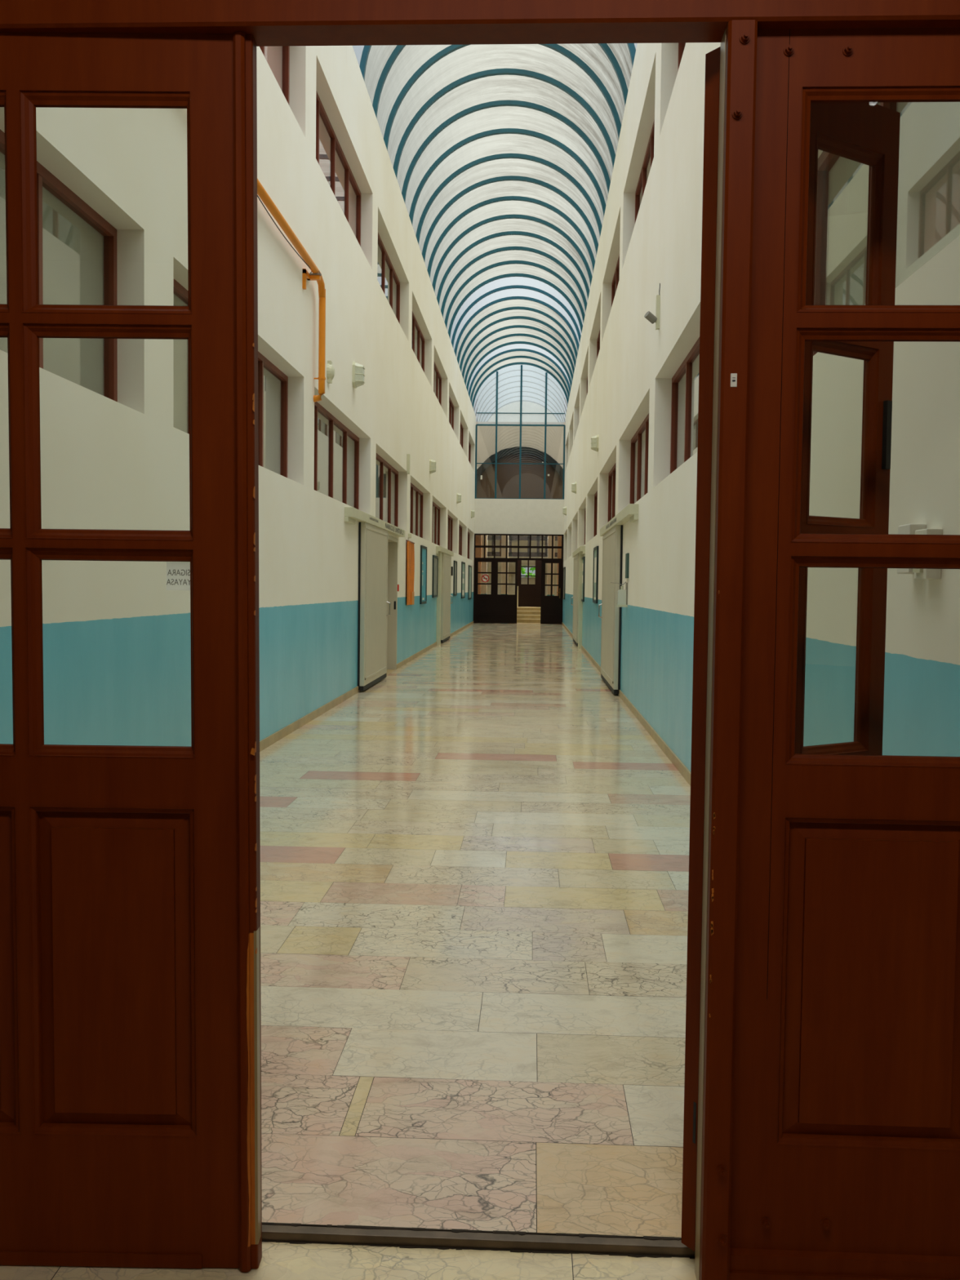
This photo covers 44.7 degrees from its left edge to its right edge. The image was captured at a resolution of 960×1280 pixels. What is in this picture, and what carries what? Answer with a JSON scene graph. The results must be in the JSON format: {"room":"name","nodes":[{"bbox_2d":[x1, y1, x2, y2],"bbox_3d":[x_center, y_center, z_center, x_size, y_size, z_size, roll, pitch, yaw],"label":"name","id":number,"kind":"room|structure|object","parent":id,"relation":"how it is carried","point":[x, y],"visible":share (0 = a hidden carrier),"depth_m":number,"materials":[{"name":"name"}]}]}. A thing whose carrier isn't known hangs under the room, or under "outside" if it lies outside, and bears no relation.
{"room":"school corridor","nodes":[
{"label":"school corridor","id":0,"kind":"room"},
{"bbox_2d":[0,45,475,746],"bbox_3d":[-1.418,-3.740,24.596,0.420,8.300,44.500,1,3,3],"label":"wall","id":1,"kind":"structure","parent":0,"point":[117,642],"depth_m":10.40,"materials":[{"name":"paint"}]},
{"bbox_2d":[0,128,117,401],"bbox_3d":[-2.316,-1.814,4.869,0.075,1.095,4.328,1,3,3],"label":"window","id":2,"kind":"structure","parent":1,"relation":"in","point":[77,246],"depth_m":6.47,"materials":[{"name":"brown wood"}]},
{"bbox_2d":[173,279,288,477],"bbox_3d":[-2.095,-2.034,9.759,0.075,1.095,4.328,1,3,3],"label":"window","id":3,"kind":"structure","parent":1,"relation":"in","point":[273,383],"depth_m":11.07,"materials":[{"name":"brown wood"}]},
{"bbox_2d":[259,45,289,104],"bbox_3d":[-2.053,-5.503,9.601,0.075,1.070,4.328,1,3,3],"label":"window","id":4,"kind":"structure","parent":1,"relation":"in","point":[277,58],"depth_m":11.65,"materials":[{"name":"brown wood"}]},
{"bbox_2d":[264,46,282,91],"bbox_3d":[-2.086,-5.503,9.602,0.009,1.070,4.328,1,3,3],"label":"blind","id":5,"kind":"object","parent":4,"relation":"attached to","point":[273,55],"depth_m":11.45,"materials":[{"name":"white fabric"}]},
{"bbox_2d":[257,178,325,402],"bbox_3d":[-1.891,-3.061,9.458,0.294,1.326,5.982,1,3,3],"label":"gas pipe","id":6,"kind":"object","parent":1,"relation":"attached to","point":[317,276],"visible":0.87,"depth_m":11.86,"materials":[{"name":"orange metal"}]},
{"bbox_2d":[326,360,334,383],"bbox_3d":[-1.688,-3.038,13.254,0.070,0.240,0.200,1,3,3],"label":"fire alarm","id":7,"kind":"object","parent":1,"relation":"attached to","point":[330,368],"visible":1,"depth_m":13.20,"materials":[{"name":"beige plastic"}]},
{"bbox_2d":[314,401,359,509],"bbox_3d":[-1.875,-2.254,14.649,0.075,1.095,4.328,1,3,3],"label":"window","id":8,"kind":"structure","parent":1,"relation":"in","point":[336,447],"depth_m":15.14,"materials":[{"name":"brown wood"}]},
{"bbox_2d":[315,90,360,246],"bbox_3d":[-1.832,-5.723,14.491,0.075,1.070,4.328,1,3,3],"label":"window","id":9,"kind":"structure","parent":1,"relation":"in","point":[335,166],"depth_m":14.93,"materials":[{"name":"brown wood"}]},
{"bbox_2d":[319,114,351,226],"bbox_3d":[-1.865,-5.723,14.492,0.009,1.070,4.328,1,3,3],"label":"blind","id":10,"kind":"object","parent":9,"relation":"attached to","point":[326,138],"depth_m":14.47,"materials":[{"name":"white fabric"}]},
{"bbox_2d":[351,361,364,388],"bbox_3d":[-1.565,-3.425,15.108,0.139,0.320,0.220,1,3,3],"label":"wall lamp","id":11,"kind":"object","parent":1,"relation":"attached to","point":[357,375],"visible":1,"depth_m":15.03,"materials":[{"name":"beige plastic"}]},
{"bbox_2d":[355,362,364,386],"bbox_3d":[-1.552,-3.425,15.108,0.095,0.301,0.202,1,3,3],"label":"diffuser","id":12,"kind":"object","parent":11,"relation":"attached to","point":[359,369],"depth_m":15.03,"materials":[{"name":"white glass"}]},
{"bbox_2d":[259,621,473,751],"bbox_3d":[-1.252,0.268,24.718,0.015,0.085,44.000,1,3,3],"label":"baseboard","id":13,"kind":"structure","parent":1,"relation":"attached to","point":[273,738],"depth_m":12.85,"materials":[{"name":"stone"}]},
{"bbox_2d":[344,506,404,691],"bbox_3d":[-1.613,-0.538,17.534,0.390,2.500,5.900,1,3,3],"label":"door","id":14,"kind":"structure","parent":1,"relation":"in","point":[377,550],"depth_m":16.93,"materials":[{"name":"grey metal"}]},
{"bbox_2d":[375,453,398,526],"bbox_3d":[-1.654,-2.474,19.539,0.075,1.095,4.328,1,3,3],"label":"window","id":15,"kind":"structure","parent":1,"relation":"in","point":[386,476],"depth_m":20.19,"materials":[{"name":"brown wood"}]},
{"bbox_2d":[377,232,399,324],"bbox_3d":[-1.611,-5.943,19.381,0.075,1.070,4.328,1,3,3],"label":"window","id":16,"kind":"structure","parent":1,"relation":"in","point":[387,277],"depth_m":20.02,"materials":[{"name":"brown wood"}]},
{"bbox_2d":[406,453,409,474],"bbox_3d":[-1.323,-3.252,21.609,0.050,0.360,0.100,1,3,3],"label":"plate","id":17,"kind":"object","parent":1,"relation":"attached to","point":[407,455],"visible":1,"depth_m":21.56,"materials":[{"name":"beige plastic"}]},
{"bbox_2d":[406,539,414,605],"bbox_3d":[-1.323,-1.274,22.262,0.032,1.208,1.376,1,3,3],"label":"banner","id":18,"kind":"object","parent":1,"relation":"attached to","point":[411,551],"visible":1,"depth_m":22.30,"materials":[{"name":"orange fabric"}]},
{"bbox_2d":[409,482,422,537],"bbox_3d":[-1.433,-2.694,24.429,0.075,1.095,4.328,1,3,3],"label":"window","id":19,"kind":"structure","parent":1,"relation":"in","point":[416,495],"depth_m":25.35,"materials":[{"name":"brown wood"}]},
{"bbox_2d":[411,311,424,372],"bbox_3d":[-1.391,-6.163,24.271,0.075,1.070,4.328,1,3,3],"label":"window","id":20,"kind":"structure","parent":1,"relation":"in","point":[417,338],"depth_m":25.16,"materials":[{"name":"brown wood"}]},
{"bbox_2d":[419,545,426,604],"bbox_3d":[-1.206,-1.389,24.995,0.035,1.229,1.184,1,3,3],"label":"framed board","id":21,"kind":"object","parent":1,"relation":"attached to","point":[423,587],"visible":1,"depth_m":24.93,"materials":[{"name":"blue paper"}]},
{"bbox_2d":[422,547,426,601],"bbox_3d":[-1.214,-1.389,24.995,0.020,1.129,1.084,1,3,3],"label":"picture","id":22,"kind":"object","parent":21,"relation":"attached to","point":[424,549],"depth_m":25.08},
{"bbox_2d":[429,458,435,473],"bbox_3d":[-1.058,-3.911,26.339,0.139,0.320,0.220,1,3,3],"label":"wall lamp","id":23,"kind":"object","parent":1,"relation":"attached to","point":[432,463],"visible":1,"depth_m":26.25,"materials":[{"name":"beige plastic"}]},
{"bbox_2d":[431,555,438,597],"bbox_3d":[-1.072,-1.516,27.973,0.035,1.000,1.236,1,3,3],"label":"framed board","id":24,"kind":"object","parent":1,"relation":"attached to","point":[435,558],"visible":1,"depth_m":27.93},
{"bbox_2d":[433,557,437,595],"bbox_3d":[-1.079,-1.516,27.974,0.020,0.900,1.136,1,3,3],"label":"picture","id":25,"kind":"object","parent":24,"relation":"attached to","point":[435,559],"depth_m":28.03},
{"bbox_2d":[431,502,439,546],"bbox_3d":[-1.212,-2.914,29.319,0.075,1.095,4.328,1,3,3],"label":"window","id":26,"kind":"structure","parent":1,"relation":"in","point":[436,509],"depth_m":30.38,"materials":[{"name":"brown wood"}]},
{"bbox_2d":[433,362,441,406],"bbox_3d":[-1.170,-6.383,29.161,0.075,1.070,4.328,1,3,3],"label":"window","id":27,"kind":"structure","parent":1,"relation":"in","point":[437,377],"depth_m":30.21,"materials":[{"name":"brown wood"}]},
{"bbox_2d":[435,546,453,644],"bbox_3d":[-1.019,-1.130,30.707,0.390,2.500,4.700,1,3,3],"label":"door","id":28,"kind":"structure","parent":1,"relation":"in","point":[442,634],"depth_m":29.76,"materials":[{"name":"grey metal"}]},
{"bbox_2d":[447,515,452,551],"bbox_3d":[-0.992,-3.134,34.209,0.075,1.095,4.328,1,3,3],"label":"window","id":29,"kind":"structure","parent":1,"relation":"in","point":[450,518],"depth_m":35.28,"materials":[{"name":"brown wood"}]},
{"bbox_2d":[448,395,453,430],"bbox_3d":[-0.950,-6.603,34.051,0.075,1.070,4.328,1,3,3],"label":"window","id":30,"kind":"structure","parent":1,"relation":"in","point":[451,404],"depth_m":35.11,"materials":[{"name":"brown wood"}]},
{"bbox_2d":[453,560,457,595],"bbox_3d":[-0.745,-1.859,35.220,0.035,1.043,1.176,1,3,3],"label":"framed board","id":31,"kind":"object","parent":1,"relation":"attached to","point":[455,571],"visible":1,"depth_m":35.12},
{"bbox_2d":[454,562,456,594],"bbox_3d":[-0.752,-1.859,35.220,0.020,0.943,1.076,1,3,3],"label":"picture","id":32,"kind":"object","parent":31,"relation":"attached to","point":[455,562],"depth_m":35.28},
{"bbox_2d":[456,493,461,503],"bbox_3d":[-0.637,-4.327,35.679,0.139,0.320,0.220,1,3,3],"label":"wall lamp","id":33,"kind":"object","parent":1,"relation":"attached to","point":[458,495],"visible":1,"depth_m":35.60,"materials":[{"name":"beige plastic"}]},
{"bbox_2d":[457,493,461,502],"bbox_3d":[-0.624,-4.327,35.678,0.095,0.301,0.202,1,3,3],"label":"diffuser","id":34,"kind":"object","parent":33,"relation":"attached to","point":[459,495],"depth_m":35.60,"materials":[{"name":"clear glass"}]},
{"bbox_2d":[458,524,462,555],"bbox_3d":[-0.771,-3.354,39.099,0.075,1.095,4.328,1,3,3],"label":"window","id":35,"kind":"structure","parent":1,"relation":"in","point":[460,526],"depth_m":40.71,"materials":[{"name":"brown wood"}]},
{"bbox_2d":[459,422,463,448],"bbox_3d":[-0.729,-6.823,38.941,0.075,1.070,4.328,1,3,3],"label":"window","id":36,"kind":"structure","parent":1,"relation":"in","point":[461,426],"depth_m":40.67,"materials":[{"name":"brown wood"}]},
{"bbox_2d":[461,561,465,598],"bbox_3d":[-0.564,-2.007,39.230,0.035,1.205,1.620,1,3,3],"label":"framed board","id":37,"kind":"object","parent":1,"relation":"attached to","point":[463,564],"visible":1,"depth_m":39.20,"materials":[{"name":"white paper"}]},
{"bbox_2d":[462,563,464,596],"bbox_3d":[-0.572,-2.007,39.230,0.020,1.105,1.520,1,3,3],"label":"picture","id":38,"kind":"object","parent":37,"relation":"attached to","point":[463,564],"depth_m":39.20},
{"bbox_2d":[467,532,469,559],"bbox_3d":[-0.550,-3.574,43.989,0.075,1.095,4.328,1,3,3],"label":"window","id":39,"kind":"structure","parent":1,"relation":"in","point":[468,532],"depth_m":45.86,"materials":[{"name":"brown wood"}]},
{"bbox_2d":[467,564,471,599],"bbox_3d":[-0.374,-2.139,43.459,0.035,1.251,1.789,1,3,3],"label":"framed board","id":40,"kind":"object","parent":1,"relation":"attached to","point":[469,581],"visible":1,"depth_m":43.37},
{"bbox_2d":[469,566,471,597],"bbox_3d":[-0.382,-2.140,43.459,0.020,1.151,1.689,1,3,3],"label":"picture","id":41,"kind":"object","parent":40,"relation":"attached to","point":[469,566],"depth_m":43.46},
{"bbox_2d":[468,440,471,462],"bbox_3d":[-0.508,-7.043,43.831,0.075,1.070,4.328,1,3,3],"label":"window","id":42,"kind":"structure","parent":1,"relation":"in","point":[469,445],"depth_m":45.57,"materials":[{"name":"brown wood"}]},
{"bbox_2d":[471,509,475,518],"bbox_3d":[-0.267,-4.733,43.865,0.139,0.330,0.241,1,3,3],"label":"wall lamp","id":43,"kind":"object","parent":1,"relation":"attached to","point":[473,513],"visible":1,"depth_m":43.78,"materials":[{"name":"beige plastic"}]},
{"bbox_2d":[0,0,959,1279],"bbox_3d":[-0.471,-0.144,2.438,3.558,3.194,0.115,1,3,3],"label":"door frame","id":44,"kind":"structure","parent":1,"relation":"attached to","point":[734,24],"depth_m":2.36,"materials":[{"name":"brown paint"}]},
{"bbox_2d":[0,31,262,1271],"bbox_3d":[-1.034,0.047,2.469,1.148,2.590,0.057,1,3,1],"label":"door","id":45,"kind":"structure","parent":44,"relation":"attached to","point":[131,1003],"depth_m":2.47,"materials":[{"name":"brown paint"}]},
{"bbox_2d":[166,562,190,590],"bbox_3d":[-0.635,-0.134,2.467,0.054,0.059,0.001,1,3,1],"label":"paper notice","id":46,"kind":"object","parent":45,"relation":"attached to","point":[178,574],"visible":1,"depth_m":2.47,"materials":[{"name":"white paper"}]},
{"bbox_2d":[680,46,900,1251],"bbox_3d":[0.718,0.044,2.657,0.588,2.563,0.055,-1,3,-33],"label":"door","id":47,"kind":"structure","parent":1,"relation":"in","point":[868,133],"depth_m":2.64,"materials":[{"name":"brown paint"}]},
{"bbox_2d":[0,1241,696,1279],"bbox_3d":[-0.031,1.555,-0.199,6.000,0.150,5.600,1,3,3],"label":"floor","id":48,"kind":"structure","parent":0,"point":[279,1260],"depth_m":2.52,"materials":[{"name":"stone"}]},
{"bbox_2d":[259,622,690,1237],"bbox_3d":[0.524,0.399,24.893,3.591,0.150,44.567,1,3,3],"label":"floor","id":49,"kind":"structure","parent":0,"point":[474,862],"depth_m":4.65,"materials":[{"name":"stone"}]},
{"bbox_2d":[262,1222,694,1258],"bbox_3d":[-0.013,1.367,2.614,1.020,0.071,0.030,1,3,3],"label":"threshold","id":50,"kind":"structure","parent":49,"relation":"on","point":[269,1233],"depth_m":2.60,"materials":[{"name":"metal"}]},
{"bbox_2d":[473,533,564,624],"bbox_3d":[1.526,-2.430,46.511,3.551,3.560,0.170,1,3,3],"label":"wall","id":51,"kind":"structure","parent":49,"relation":"on","point":[494,607],"depth_m":46.51,"materials":[{"name":"brown wood"}]},
{"bbox_2d":[481,573,488,582],"bbox_3d":[0.215,-2.459,46.577,0.318,0.331,0.044,1,3,3],"label":"notice","id":52,"kind":"object","parent":51,"relation":"attached to","point":[485,578],"visible":1,"depth_m":46.57,"materials":[{"name":"white paper"}]},
{"bbox_2d":[474,533,564,560],"bbox_3d":[1.543,-3.695,46.489,3.551,1.030,0.100,1,3,3],"label":"window","id":53,"kind":"structure","parent":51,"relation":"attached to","point":[484,546],"depth_m":46.45,"materials":[{"name":"clear glass"}]},
{"bbox_2d":[473,559,494,623],"bbox_3d":[0.163,-1.935,46.618,0.833,2.530,0.125,1,3,3],"label":"door","id":54,"kind":"structure","parent":0,"point":[483,604],"depth_m":46.60,"materials":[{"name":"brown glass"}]},
{"bbox_2d":[359,43,635,408],"bbox_3d":[0.613,-8.878,23.921,3.904,2.088,44.297,1,3,3],"label":"skylight","id":55,"kind":"object","parent":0,"point":[557,47],"visible":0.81,"depth_m":25.09,"materials":[{"name":"teal paint"}]},
{"bbox_2d":[474,498,564,534],"bbox_3d":[1.562,-4.908,46.544,3.951,1.390,0.280,1,3,3],"label":"wall","id":56,"kind":"structure","parent":0,"point":[492,516],"depth_m":46.40,"materials":[{"name":"white paint"}]},
{"bbox_2d":[473,364,567,499],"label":"arched window","id":57,"kind":"structure","parent":0,"point":[508,437],"depth_m":49.19,"materials":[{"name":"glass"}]},
{"bbox_2d":[486,535,557,595],"bbox_3d":[2.093,-3.528,57.163,7.400,4.800,0.200,1,3,3],"label":"wall","id":58,"kind":"structure","parent":0,"point":[511,578],"depth_m":57.06,"materials":[{"name":"paint"}]},
{"bbox_2d":[730,373,737,386],"bbox_3d":[0.508,-0.520,2.338,0.013,0.027,0.003,1,3,3],"label":"sticker","id":59,"kind":"object","parent":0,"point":[733,375],"visible":1,"depth_m":2.34,"materials":[{"name":"white paper"}]},
{"bbox_2d":[562,42,959,771],"bbox_3d":[2.548,-3.684,24.419,0.420,8.300,44.500,1,3,3],"label":"wall","id":60,"kind":"structure","parent":0,"point":[630,377],"depth_m":9.35,"materials":[{"name":"paint"}]},
{"bbox_2d":[562,566,565,599],"bbox_3d":[3.173,-2.139,44.078,0.035,1.195,2.008,1,3,3],"label":"framed board","id":61,"kind":"object","parent":60,"relation":"attached to","point":[564,568],"visible":1,"depth_m":43.68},
{"bbox_2d":[563,568,564,597],"bbox_3d":[3.181,-2.139,44.078,0.020,1.095,1.908,1,3,3],"label":"picture","id":62,"kind":"object","parent":61,"relation":"attached to","point":[563,569],"depth_m":44.08},
{"bbox_2d":[563,506,566,515],"bbox_3d":[3.106,-4.738,42.910,0.139,0.320,0.220,1,3,3],"label":"wall lamp","id":63,"kind":"object","parent":60,"relation":"attached to","point":[564,508],"visible":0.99,"depth_m":42.82,"materials":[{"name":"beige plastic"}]},
{"bbox_2d":[571,481,576,493],"bbox_3d":[2.670,-4.328,33.238,0.139,0.320,0.220,1,3,3],"label":"wall lamp","id":64,"kind":"object","parent":60,"relation":"attached to","point":[573,485],"visible":1,"depth_m":33.16,"materials":[{"name":"beige plastic"}]},
{"bbox_2d":[571,546,585,648],"bbox_3d":[2.585,-1.045,29.797,0.390,2.500,5.400,1,3,3],"label":"door","id":65,"kind":"structure","parent":60,"relation":"in","point":[577,605],"depth_m":28.91,"materials":[{"name":"beige metal"}]},
{"bbox_2d":[581,556,585,601],"bbox_3d":[2.436,-1.440,27.741,0.035,1.045,1.432,1,3,3],"label":"framed board","id":66,"kind":"object","parent":60,"relation":"attached to","point":[583,557],"visible":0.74,"depth_m":27.04,"materials":[{"name":"white paper"}]},
{"bbox_2d":[584,507,586,544],"bbox_3d":[2.739,-2.858,29.143,0.075,1.095,4.328,1,3,3],"label":"window","id":67,"kind":"structure","parent":60,"relation":"in","point":[585,508],"depth_m":31.25,"materials":[{"name":"brown wood"}]},
{"bbox_2d":[591,435,598,451],"bbox_3d":[2.164,-3.715,22.067,0.139,0.304,0.209,1,3,3],"label":"wall lamp","id":68,"kind":"object","parent":60,"relation":"attached to","point":[594,440],"visible":1,"depth_m":21.99,"materials":[{"name":"beige plastic"}]},
{"bbox_2d":[593,490,597,537],"bbox_3d":[2.518,-2.638,24.253,0.075,1.095,4.328,1,3,3],"label":"window","id":69,"kind":"structure","parent":60,"relation":"in","point":[596,493],"depth_m":26.30,"materials":[{"name":"brown wood"}]},
{"bbox_2d":[592,546,599,603],"bbox_3d":[2.179,-1.224,22.034,0.035,1.052,1.204,1,3,3],"label":"framed board","id":70,"kind":"object","parent":60,"relation":"attached to","point":[595,575],"visible":1,"depth_m":21.93,"materials":[{"name":"white paper"}]},
{"bbox_2d":[593,549,596,600],"bbox_3d":[2.187,-1.224,22.034,0.020,0.952,1.104,1,3,3],"label":"picture","id":71,"kind":"object","parent":70,"relation":"attached to","point":[594,550],"depth_m":22.15},
{"bbox_2d":[594,556,596,582],"bbox_3d":[2.178,-1.321,22.057,0.003,0.476,0.718,1,3,3],"label":"print","id":72,"kind":"object","parent":70,"relation":"attached to","point":[595,557],"depth_m":22.03,"materials":[{"name":"white paper"}]},
{"bbox_2d":[596,329,599,358],"bbox_3d":[2.561,-6.106,24.095,0.075,1.070,4.328,1,3,3],"label":"window","id":73,"kind":"structure","parent":60,"relation":"in","point":[598,336],"depth_m":26.05,"materials":[{"name":"brown wood"}]},
{"bbox_2d":[607,462,616,522],"bbox_3d":[2.298,-2.418,19.363,0.075,1.095,4.328,1,3,3],"label":"window","id":74,"kind":"structure","parent":60,"relation":"in","point":[611,475],"depth_m":20.90,"materials":[{"name":"brown wood"}]},
{"bbox_2d":[611,254,619,306],"bbox_3d":[2.340,-5.886,19.205,0.075,1.070,4.328,1,3,3],"label":"window","id":75,"kind":"structure","parent":60,"relation":"in","point":[616,275],"depth_m":20.57,"materials":[{"name":"brown wood"}]},
{"bbox_2d":[598,503,638,695],"bbox_3d":[1.977,-0.439,16.324,0.390,2.500,5.800,1,3,3],"label":"door","id":76,"kind":"structure","parent":60,"relation":"in","point":[611,532],"depth_m":16.20,"materials":[{"name":"beige metal"}]},
{"bbox_2d":[609,581,627,607],"bbox_3d":[1.755,-0.580,14.792,0.221,0.324,0.140,1,3,3],"label":"soap dispenser","id":77,"kind":"object","parent":60,"relation":"attached to","point":[622,601],"visible":1,"depth_m":14.74,"materials":[{"name":"plastic"}]},
{"bbox_2d":[615,604,627,607],"bbox_3d":[1.794,-0.433,14.797,0.140,0.030,0.140,1,3,3],"label":"drip tray","id":78,"kind":"object","parent":77,"relation":"on","point":[618,605],"depth_m":14.73,"materials":[{"name":"beige plastic"}]},
{"bbox_2d":[617,589,626,604],"bbox_3d":[1.795,-0.543,14.792,0.100,0.190,0.100,1,3,3],"label":"bottle","id":79,"kind":"object","parent":77,"relation":"on","point":[621,600],"depth_m":14.74,"materials":[{"name":"plastic"}]},
{"bbox_2d":[561,622,690,786],"bbox_3d":[2.280,0.319,24.561,0.015,0.085,44.000,1,3,3],"label":"baseboard","id":80,"kind":"structure","parent":60,"relation":"attached to","point":[685,772],"depth_m":11.27,"materials":[{"name":"stone"}]},
{"bbox_2d":[625,553,629,577],"bbox_3d":[1.860,-0.937,14.769,0.020,0.312,0.316,1,3,3],"label":"bulletin board","id":81,"kind":"object","parent":60,"relation":"attached to","point":[627,555],"visible":1,"depth_m":14.63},
{"bbox_2d":[629,413,648,503],"bbox_3d":[2.077,-2.198,14.473,0.075,1.095,4.328,1,3,3],"label":"window","id":82,"kind":"structure","parent":60,"relation":"in","point":[640,440],"depth_m":15.45,"materials":[{"name":"brown wood"}]},
{"bbox_2d":[635,119,654,222],"bbox_3d":[2.119,-5.667,14.315,0.075,1.070,4.328,1,3,3],"label":"window","id":83,"kind":"structure","parent":60,"relation":"in","point":[649,156],"depth_m":15.25,"materials":[{"name":"brown wood"}]},
{"bbox_2d":[644,283,660,329],"bbox_3d":[1.683,-3.253,11.370,0.178,0.440,0.078,0,3,-24],"label":"security camera","id":84,"kind":"object","parent":60,"relation":"attached to","point":[649,316],"visible":1,"depth_m":11.36,"materials":[{"name":"beige plastic"}]},
{"bbox_2d":[677,42,685,71],"bbox_3d":[1.899,-5.447,9.425,0.075,1.070,4.328,1,3,3],"label":"window","id":85,"kind":"structure","parent":60,"relation":"in","point":[681,45],"depth_m":11.52,"materials":[{"name":"brown wood"}]},
{"bbox_2d":[670,337,699,473],"bbox_3d":[1.857,-1.978,9.583,0.075,1.095,4.328,1,3,3],"label":"window","id":86,"kind":"structure","parent":60,"relation":"in","point":[685,382],"depth_m":10.66,"materials":[{"name":"brown wood"}]},
{"bbox_2d":[729,27,959,1279],"bbox_3d":[0.865,0.104,2.399,0.667,2.696,0.069,1,3,3],"label":"door","id":87,"kind":"structure","parent":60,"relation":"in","point":[846,1130],"depth_m":2.42,"materials":[{"name":"brown paint"}]},
{"bbox_2d":[813,102,959,355],"bbox_3d":[1.636,-1.758,4.693,0.075,1.095,4.328,1,3,3],"label":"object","id":88,"kind":"structure","parent":60,"relation":"in","point":[928,209],"depth_m":4.58,"materials":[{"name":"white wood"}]},
{"bbox_2d":[897,523,926,573],"bbox_3d":[1.340,-0.282,3.631,0.050,0.152,0.120,1,3,3],"label":"box","id":89,"kind":"object","parent":60,"relation":"attached to","point":[908,529],"visible":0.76,"depth_m":3.58,"materials":[{"name":"white plastic"}]},
{"bbox_2d":[912,528,942,579],"bbox_3d":[1.327,-0.255,3.486,0.062,0.148,0.110,1,3,3],"label":"switch box","id":90,"kind":"object","parent":60,"relation":"attached to","point":[919,574],"visible":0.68,"depth_m":3.43,"materials":[{"name":"white plastic"}]},
{"bbox_2d":[912,568,923,572],"bbox_3d":[1.308,-0.256,3.489,0.010,0.108,0.065,1,3,3],"label":"switch plate","id":91,"kind":"object","parent":90,"relation":"attached to","point":[913,570],"depth_m":3.47,"materials":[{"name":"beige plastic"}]},
{"bbox_3d":[1.829,-0.824,52.111,7.400,0.150,10.550,1,3,3],"label":"floor","id":92,"kind":"structure","parent":0,"visible":0},
{"bbox_2d":[475,535,481,594],"bbox_3d":[-0.531,-3.111,48.382,1.150,4.700,0.400,1,3,3],"label":"window pane","id":93,"kind":"object","parent":92,"relation":"on","point":[478,538],"visible":0.07,"depth_m":48.15,"materials":[{"name":"clear glass"}]},
{"bbox_2d":[480,535,487,594],"bbox_3d":[0.142,-3.176,50.002,0.300,4.700,0.300,1,3,3],"label":"pillar","id":94,"kind":"structure","parent":92,"relation":"on","point":[484,564],"depth_m":49.86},
{"bbox_2d":[500,535,508,594],"bbox_3d":[1.056,-3.163,49.962,0.300,4.700,0.300,1,3,3],"label":"pillar","id":95,"kind":"structure","parent":92,"relation":"on","point":[503,537],"depth_m":49.82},
{"bbox_2d":[516,586,540,622],"bbox_3d":[2.258,-1.661,52.470,1.700,1.500,9.120,1,3,3],"label":"staircase","id":96,"kind":"structure","parent":92,"relation":"on","point":[524,614],"depth_m":48.53,"materials":[{"name":"stone"}]},
{"bbox_2d":[515,557,541,607],"bbox_3d":[2.149,-2.504,50.924,1.198,2.122,0.060,1,3,3],"label":"door","id":97,"kind":"structure","parent":96,"relation":"on","point":[529,595],"depth_m":50.90,"materials":[{"name":"brown wood"}]},
{"bbox_2d":[546,535,555,595],"bbox_3d":[3.028,-3.135,49.874,0.300,4.700,0.300,1,3,3],"label":"pillar","id":98,"kind":"structure","parent":92,"relation":"on","point":[549,537],"depth_m":49.72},
{"bbox_2d":[556,536,561,595],"bbox_3d":[3.689,-3.050,48.194,1.000,4.700,0.400,1,3,3],"label":"panel","id":99,"kind":"object","parent":92,"relation":"on","point":[559,538],"visible":0.07,"depth_m":47.99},
{"bbox_3d":[1.885,-5.640,51.817,7.400,0.100,10.700,1,3,3],"label":"ceiling","id":100,"kind":"structure","parent":0,"visible":0},
{"bbox_2d":[487,535,557,556],"bbox_3d":[1.967,-4.703,52.837,3.900,1.864,0.060,1,3,3],"label":"window","id":101,"kind":"structure","parent":100,"relation":"attached to","point":[538,538],"depth_m":52.83,"materials":[{"name":"clear glass"}]},
{"label":"outside","id":102,"kind":"structure","parent":0,"visible":0},
{"bbox_3d":[2.669,-1.107,59.651,6.000,0.150,4.600,1,3,3],"label":"ground","id":103,"kind":"structure","parent":102,"visible":0},
{"bbox_2d":[521,565,535,577],"bbox_3d":[2.680,-3.029,59.604,3.815,3.856,1.716,1,3,3],"label":"shrub leaves","id":104,"kind":"object","parent":103,"relation":"on","point":[532,569],"visible":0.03,"depth_m":59.26,"materials":[{"name":"green plant"}]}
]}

